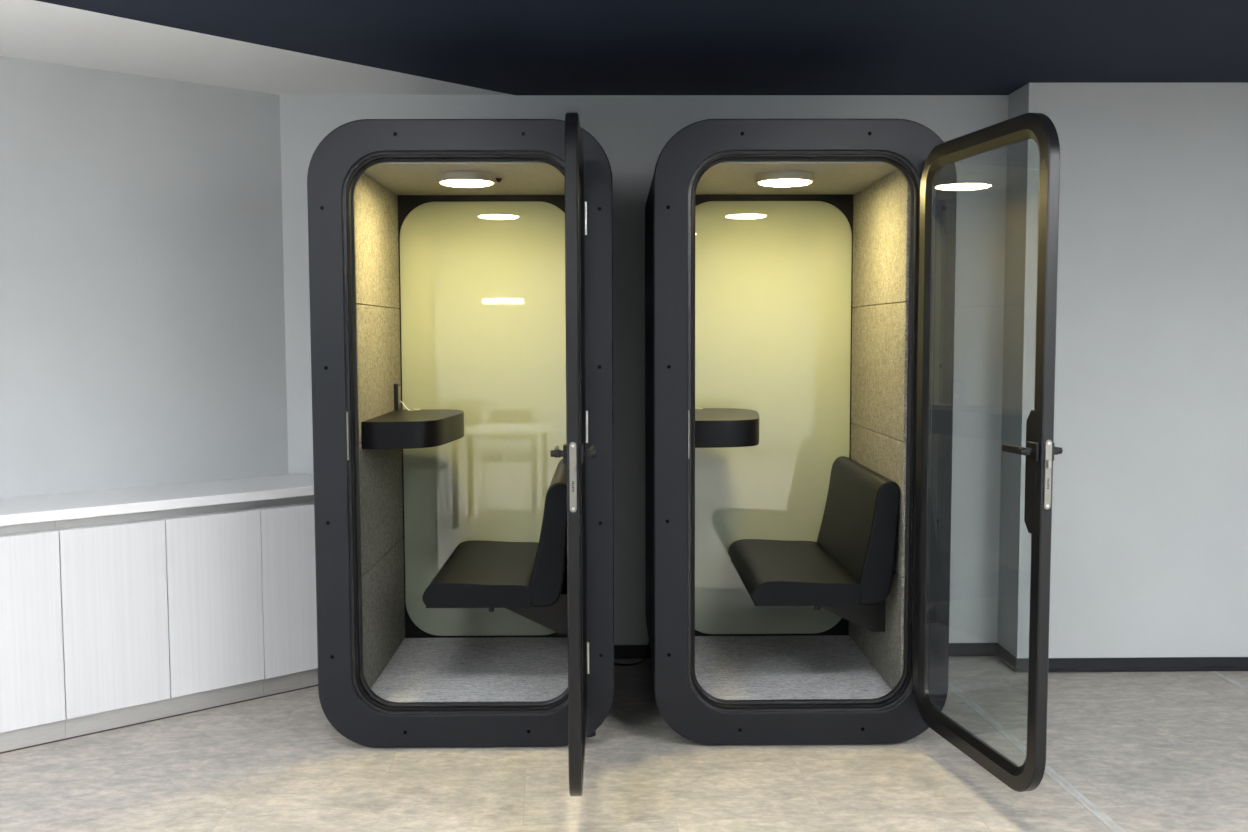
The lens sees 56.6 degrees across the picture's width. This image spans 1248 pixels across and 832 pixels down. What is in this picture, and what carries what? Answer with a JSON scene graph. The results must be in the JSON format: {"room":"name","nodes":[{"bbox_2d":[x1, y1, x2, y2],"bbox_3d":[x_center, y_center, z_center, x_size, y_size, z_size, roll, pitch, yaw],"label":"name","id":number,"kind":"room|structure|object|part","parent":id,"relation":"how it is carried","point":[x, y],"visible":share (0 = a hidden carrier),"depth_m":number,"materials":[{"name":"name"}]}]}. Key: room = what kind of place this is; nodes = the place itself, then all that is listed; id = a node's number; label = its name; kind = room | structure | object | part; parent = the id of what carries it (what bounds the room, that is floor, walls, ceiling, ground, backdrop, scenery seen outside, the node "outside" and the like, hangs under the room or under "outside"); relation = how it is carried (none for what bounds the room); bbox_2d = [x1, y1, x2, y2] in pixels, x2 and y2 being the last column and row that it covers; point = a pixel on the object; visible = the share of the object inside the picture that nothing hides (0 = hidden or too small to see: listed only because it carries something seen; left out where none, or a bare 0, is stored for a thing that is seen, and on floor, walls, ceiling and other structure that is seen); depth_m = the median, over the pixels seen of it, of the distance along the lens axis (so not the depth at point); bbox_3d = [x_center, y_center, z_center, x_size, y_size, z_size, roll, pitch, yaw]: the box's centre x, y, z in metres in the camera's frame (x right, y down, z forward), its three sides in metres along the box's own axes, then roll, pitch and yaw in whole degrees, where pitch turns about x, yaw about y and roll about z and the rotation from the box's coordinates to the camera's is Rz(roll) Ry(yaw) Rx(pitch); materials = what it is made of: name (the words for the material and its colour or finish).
{"room":"office","nodes":[
{"label":"office","id":0,"kind":"room"},
{"bbox_2d":[0,56,287,498],"bbox_3d":[-3.865,-0.031,3.223,6.300,2.563,0.150,-4,5,-40],"label":"wall","id":1,"kind":"structure","parent":0,"point":[142,307],"depth_m":4.70,"materials":[{"name":"paint"}]},
{"bbox_2d":[0,656,1247,831],"bbox_3d":[-0.793,1.513,0.139,11.394,0.100,10.644,0,4,-1],"label":"floor","id":2,"kind":"structure","parent":0,"point":[1153,751],"depth_m":3.85,"materials":[{"name":"concrete"}]},
{"bbox_2d":[0,521,65,753],"bbox_3d":[-2.450,0.782,4.099,0.745,0.808,0.446,-4,5,-40],"label":"storage cabinet","id":3,"kind":"object","parent":2,"relation":"on","point":[32,690],"visible":0.94,"depth_m":4.11,"materials":[{"name":"grey wood"}]},
{"bbox_2d":[0,474,313,525],"bbox_3d":[-2.780,0.382,3.779,4.350,0.038,0.461,-4,5,-40],"label":"countertop","id":4,"kind":"structure","parent":3,"relation":"on","point":[76,505],"depth_m":4.47,"materials":[{"name":"white"}]},
{"bbox_2d":[55,501,263,739],"bbox_3d":[-1.882,0.746,4.584,0.748,0.808,0.446,-4,5,-40],"label":"storage cabinet","id":5,"kind":"object","parent":2,"relation":"on","point":[162,610],"visible":0.91,"depth_m":4.40,"materials":[{"name":"grey wood"}]},
{"bbox_3d":[-1.885,0.747,4.300,0.371,0.690,0.019,-4,5,-40],"label":"door","id":6,"kind":"part","parent":5,"relation":"part of","materials":[{"name":"white wood"}]},
{"bbox_3d":[-1.601,0.728,4.543,0.371,0.690,0.019,-4,5,-40],"label":"door","id":7,"kind":"part","parent":5,"relation":"part of","materials":[{"name":"white wood"}]},
{"bbox_2d":[255,495,317,696],"bbox_3d":[-1.364,0.713,5.027,0.615,0.808,0.446,-4,5,-40],"label":"storage cabinet","id":8,"kind":"object","parent":2,"relation":"on","point":[287,525],"visible":0.48,"depth_m":4.74,"materials":[{"name":"grey wood"}]},
{"bbox_2d":[307,112,613,796],"bbox_3d":[-0.560,0.076,4.136,1.045,2.200,1.885,0,4,-1],"label":"booth","id":9,"kind":"object","parent":2,"relation":"on","point":[461,270],"visible":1,"depth_m":4.32,"materials":[{"name":"black metal"}]},
{"bbox_3d":[-0.960,0.070,4.028,0.004,0.170,0.013,0,4,-1],"label":"strike plate","id":10,"kind":"part","parent":9,"relation":"part of","materials":[{"name":"silver metal"}]},
{"bbox_3d":[-0.974,-0.666,4.493,0.036,0.479,0.907,0,4,-1],"label":"felt panel","id":11,"kind":"part","parent":9,"relation":"part of","materials":[{"name":"beige fabric"}]},
{"bbox_3d":[-0.972,-0.178,4.528,0.036,0.496,0.907,0,4,-1],"label":"felt panel","id":12,"kind":"part","parent":9,"relation":"part of","materials":[{"name":"beige fabric"}]},
{"bbox_3d":[-0.971,0.312,4.563,0.036,0.484,0.907,0,4,-1],"label":"felt panel","id":13,"kind":"part","parent":9,"relation":"part of","materials":[{"name":"beige fabric"}]},
{"bbox_3d":[-0.969,0.779,4.596,0.036,0.447,0.907,0,4,-1],"label":"felt panel","id":14,"kind":"part","parent":9,"relation":"part of","materials":[{"name":"beige fabric"}]},
{"bbox_2d":[398,386,400,404],"bbox_3d":[-0.939,-0.086,4.849,0.002,0.075,0.046,0,4,-1],"label":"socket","id":15,"kind":"object","parent":9,"relation":"attached to","point":[399,387],"depth_m":4.84,"materials":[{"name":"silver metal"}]},
{"bbox_3d":[-0.558,0.075,4.045,0.809,1.970,0.010,0,4,-1],"label":"rebate trim","id":16,"kind":"part","parent":9,"relation":"part of","materials":[{"name":"black metal"}]},
{"bbox_3d":[-0.569,-0.933,4.484,0.848,0.046,0.917,0,4,-1],"label":"ceiling panel","id":17,"kind":"part","parent":9,"relation":"part of","materials":[{"name":"grey fabric"}]},
{"bbox_2d":[437,171,495,186],"bbox_3d":[-0.586,-0.879,4.311,0.216,0.036,0.216,0,4,-1],"label":"ceiling lamp","id":18,"kind":"object","parent":9,"relation":"attached to","point":[449,178],"depth_m":4.23,"materials":[{"name":"white plastic"}]},
{"bbox_2d":[422,541,538,607],"bbox_3d":[-0.531,0.614,4.586,0.396,0.092,0.860,0,4,-1],"label":"seat cushion","id":19,"kind":"object","parent":9,"relation":"on","point":[475,574],"depth_m":4.26,"materials":[{"name":"black fabric"}]},
{"bbox_3d":[-0.581,0.014,5.009,0.755,1.916,0.012,0,4,-1],"label":"plate","id":20,"kind":"part","parent":9,"relation":"part of","materials":[{"name":"black"}]},
{"bbox_3d":[-0.581,0.023,4.999,0.746,1.877,0.008,0,4,-1],"label":"glass","id":21,"kind":"part","parent":9,"relation":"part of","materials":[{"name":"grey"}]},
{"bbox_3d":[-0.271,0.433,4.576,0.144,0.452,0.858,0,4,-1],"label":"backrest","id":22,"kind":"part","parent":9,"relation":"part of","materials":[{"name":"black fabric"}]},
{"bbox_3d":[-0.184,0.102,3.296,0.046,0.052,0.146,0,4,-1],"label":"lever handle","id":23,"kind":"part","parent":9,"relation":"part of","materials":[{"name":"black plastic"}]},
{"bbox_3d":[-0.141,0.170,3.213,0.019,0.196,0.003,0,4,-1],"label":"lock plate","id":24,"kind":"part","parent":9,"relation":"part of","materials":[{"name":"silver metal"}]},
{"bbox_3d":[-0.146,0.109,3.619,0.036,1.975,0.815,0,4,-1],"label":"door","id":25,"kind":"part","parent":9,"relation":"part of","materials":[{"name":"black metal"}]},
{"bbox_3d":[-0.146,0.109,3.619,0.008,1.851,0.691,0,4,-1],"label":"glass pane","id":26,"kind":"part","parent":9,"relation":"part of","materials":[{"name":"clear glass"}]},
{"bbox_3d":[-0.102,0.102,3.297,0.046,0.052,0.146,0,4,-1],"label":"lever handle","id":27,"kind":"part","parent":9,"relation":"part of","materials":[{"name":"black plastic"}]},
{"bbox_2d":[614,641,648,665],"bbox_3d":[0.035,1.043,5.164,0.217,0.121,0.083,-2,4,-20],"label":"power cable","id":28,"kind":"object","parent":2,"relation":"on","point":[643,660],"visible":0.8,"depth_m":5.14,"materials":[{"name":"black plastic"}]},
{"bbox_2d":[645,113,1062,791],"bbox_3d":[0.667,0.071,4.156,1.127,2.200,1.872,0,4,-1],"label":"booth","id":29,"kind":"object","parent":2,"relation":"on","point":[800,273],"visible":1,"depth_m":4.18,"materials":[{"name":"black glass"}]},
{"bbox_3d":[0.226,0.065,4.042,0.004,0.170,0.013,0,4,-1],"label":"strike plate","id":30,"kind":"part","parent":29,"relation":"part of","materials":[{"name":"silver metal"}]},
{"bbox_3d":[0.605,0.019,5.012,0.746,1.877,0.008,0,4,-1],"label":"glass","id":31,"kind":"part","parent":29,"relation":"part of","materials":[{"name":"yellow"}]},
{"bbox_3d":[0.605,0.009,5.023,0.755,1.916,0.012,0,4,-1],"label":"plate","id":32,"kind":"part","parent":29,"relation":"part of","materials":[{"name":"black"}]},
{"bbox_2d":[756,170,813,186],"bbox_3d":[0.600,-0.883,4.325,0.216,0.036,0.216,0,4,-1],"label":"ceiling lamp","id":33,"kind":"object","parent":29,"relation":"attached to","point":[775,178],"depth_m":4.25,"materials":[{"name":"white plastic"}]},
{"bbox_2d":[728,539,861,605],"bbox_3d":[0.656,0.609,4.600,0.396,0.092,0.860,0,4,-1],"label":"seat cushion","id":34,"kind":"object","parent":29,"relation":"on","point":[774,572],"depth_m":4.35,"materials":[{"name":"black fabric"}]},
{"bbox_3d":[0.618,-0.937,4.498,0.848,0.046,0.917,0,4,-1],"label":"ceiling panel","id":35,"kind":"part","parent":29,"relation":"part of","materials":[{"name":"grey fabric"}]},
{"bbox_3d":[0.628,0.071,4.059,0.809,1.970,0.010,0,4,-1],"label":"rebate trim","id":36,"kind":"part","parent":29,"relation":"part of","materials":[{"name":"black metal"}]},
{"bbox_3d":[0.627,0.075,4.059,1.045,2.194,0.034,0,4,-1],"label":"frame","id":37,"kind":"part","parent":29,"relation":"part of","materials":[{"name":"black metal"}]},
{"bbox_3d":[0.915,0.429,4.590,0.144,0.452,0.858,0,4,-1],"label":"backrest","id":38,"kind":"part","parent":29,"relation":"part of","materials":[{"name":"black fabric"}]},
{"bbox_3d":[1.019,0.771,4.619,0.056,0.447,0.907,0,4,-1],"label":"felt panel","id":39,"kind":"part","parent":29,"relation":"part of","materials":[{"name":"beige fabric"}]},
{"bbox_3d":[1.017,0.305,4.586,0.056,0.484,0.907,0,4,-1],"label":"felt panel","id":40,"kind":"part","parent":29,"relation":"part of","materials":[{"name":"beige fabric"}]},
{"bbox_3d":[1.016,-0.186,4.551,0.056,0.496,0.907,0,4,-1],"label":"felt panel","id":41,"kind":"part","parent":29,"relation":"part of","materials":[{"name":"beige fabric"}]},
{"bbox_3d":[1.014,-0.674,4.516,0.056,0.479,0.907,0,4,-1],"label":"felt panel","id":42,"kind":"part","parent":29,"relation":"part of","materials":[{"name":"beige fabric"}]},
{"bbox_3d":[1.111,0.103,3.640,0.036,1.975,0.815,-1,4,-11],"label":"door","id":43,"kind":"part","parent":29,"relation":"part of","materials":[{"name":"clear glass"}]},
{"bbox_3d":[1.129,0.097,3.316,0.046,0.052,0.146,-1,4,-11],"label":"lever handle","id":44,"kind":"part","parent":29,"relation":"part of","materials":[{"name":"black plastic"}]},
{"bbox_3d":[1.186,0.164,3.241,0.019,0.196,0.003,-1,4,-11],"label":"lock plate","id":45,"kind":"part","parent":29,"relation":"part of","materials":[{"name":"silver metal"}]},
{"bbox_3d":[1.210,0.095,3.331,0.046,0.052,0.146,-1,4,-11],"label":"lever handle","id":46,"kind":"part","parent":29,"relation":"part of","materials":[{"name":"black plastic"}]},
{"bbox_2d":[948,679,1125,831],"bbox_3d":[1.530,1.299,2.339,0.038,0.001,5.320,0,4,-4],"label":"floor strip","id":47,"kind":"object","parent":2,"relation":"on","point":[1114,827],"depth_m":3.87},
{"bbox_2d":[1208,671,1247,691],"bbox_3d":[2.738,1.295,2.344,0.038,0.001,5.370,0,4,-4],"label":"floor strip","id":48,"kind":"object","parent":2,"relation":"on","point":[1215,673],"visible":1,"depth_m":4.88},
{"bbox_2d":[0,0,1247,94],"bbox_3d":[-0.801,-1.092,-0.046,11.394,0.104,10.644,0,4,-1],"label":"ceiling","id":49,"kind":"structure","parent":0,"point":[513,47],"depth_m":4.18,"materials":[{"name":"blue paint"}]},
{"bbox_2d":[280,95,1007,644],"bbox_3d":[0.046,-0.186,5.239,3.296,2.563,0.150,0,4,-1],"label":"wall","id":50,"kind":"structure","parent":0,"point":[632,131],"depth_m":5.13,"materials":[{"name":"paint"}]},
{"bbox_2d":[997,83,1247,657],"bbox_3d":[3.118,-0.189,5.148,2.844,2.563,0.404,0,4,-1],"label":"wall","id":51,"kind":"structure","parent":0,"point":[1149,532],"depth_m":4.94,"materials":[{"name":"paint"}]},
{"bbox_2d":[614,643,1247,672],"bbox_3d":[1.524,1.071,5.137,6.040,0.060,0.266,0,4,-1],"label":"baseboard","id":52,"kind":"structure","parent":51,"relation":"attached to","point":[1134,664],"depth_m":5.02,"materials":[{"name":"black plastic"}]}
]}

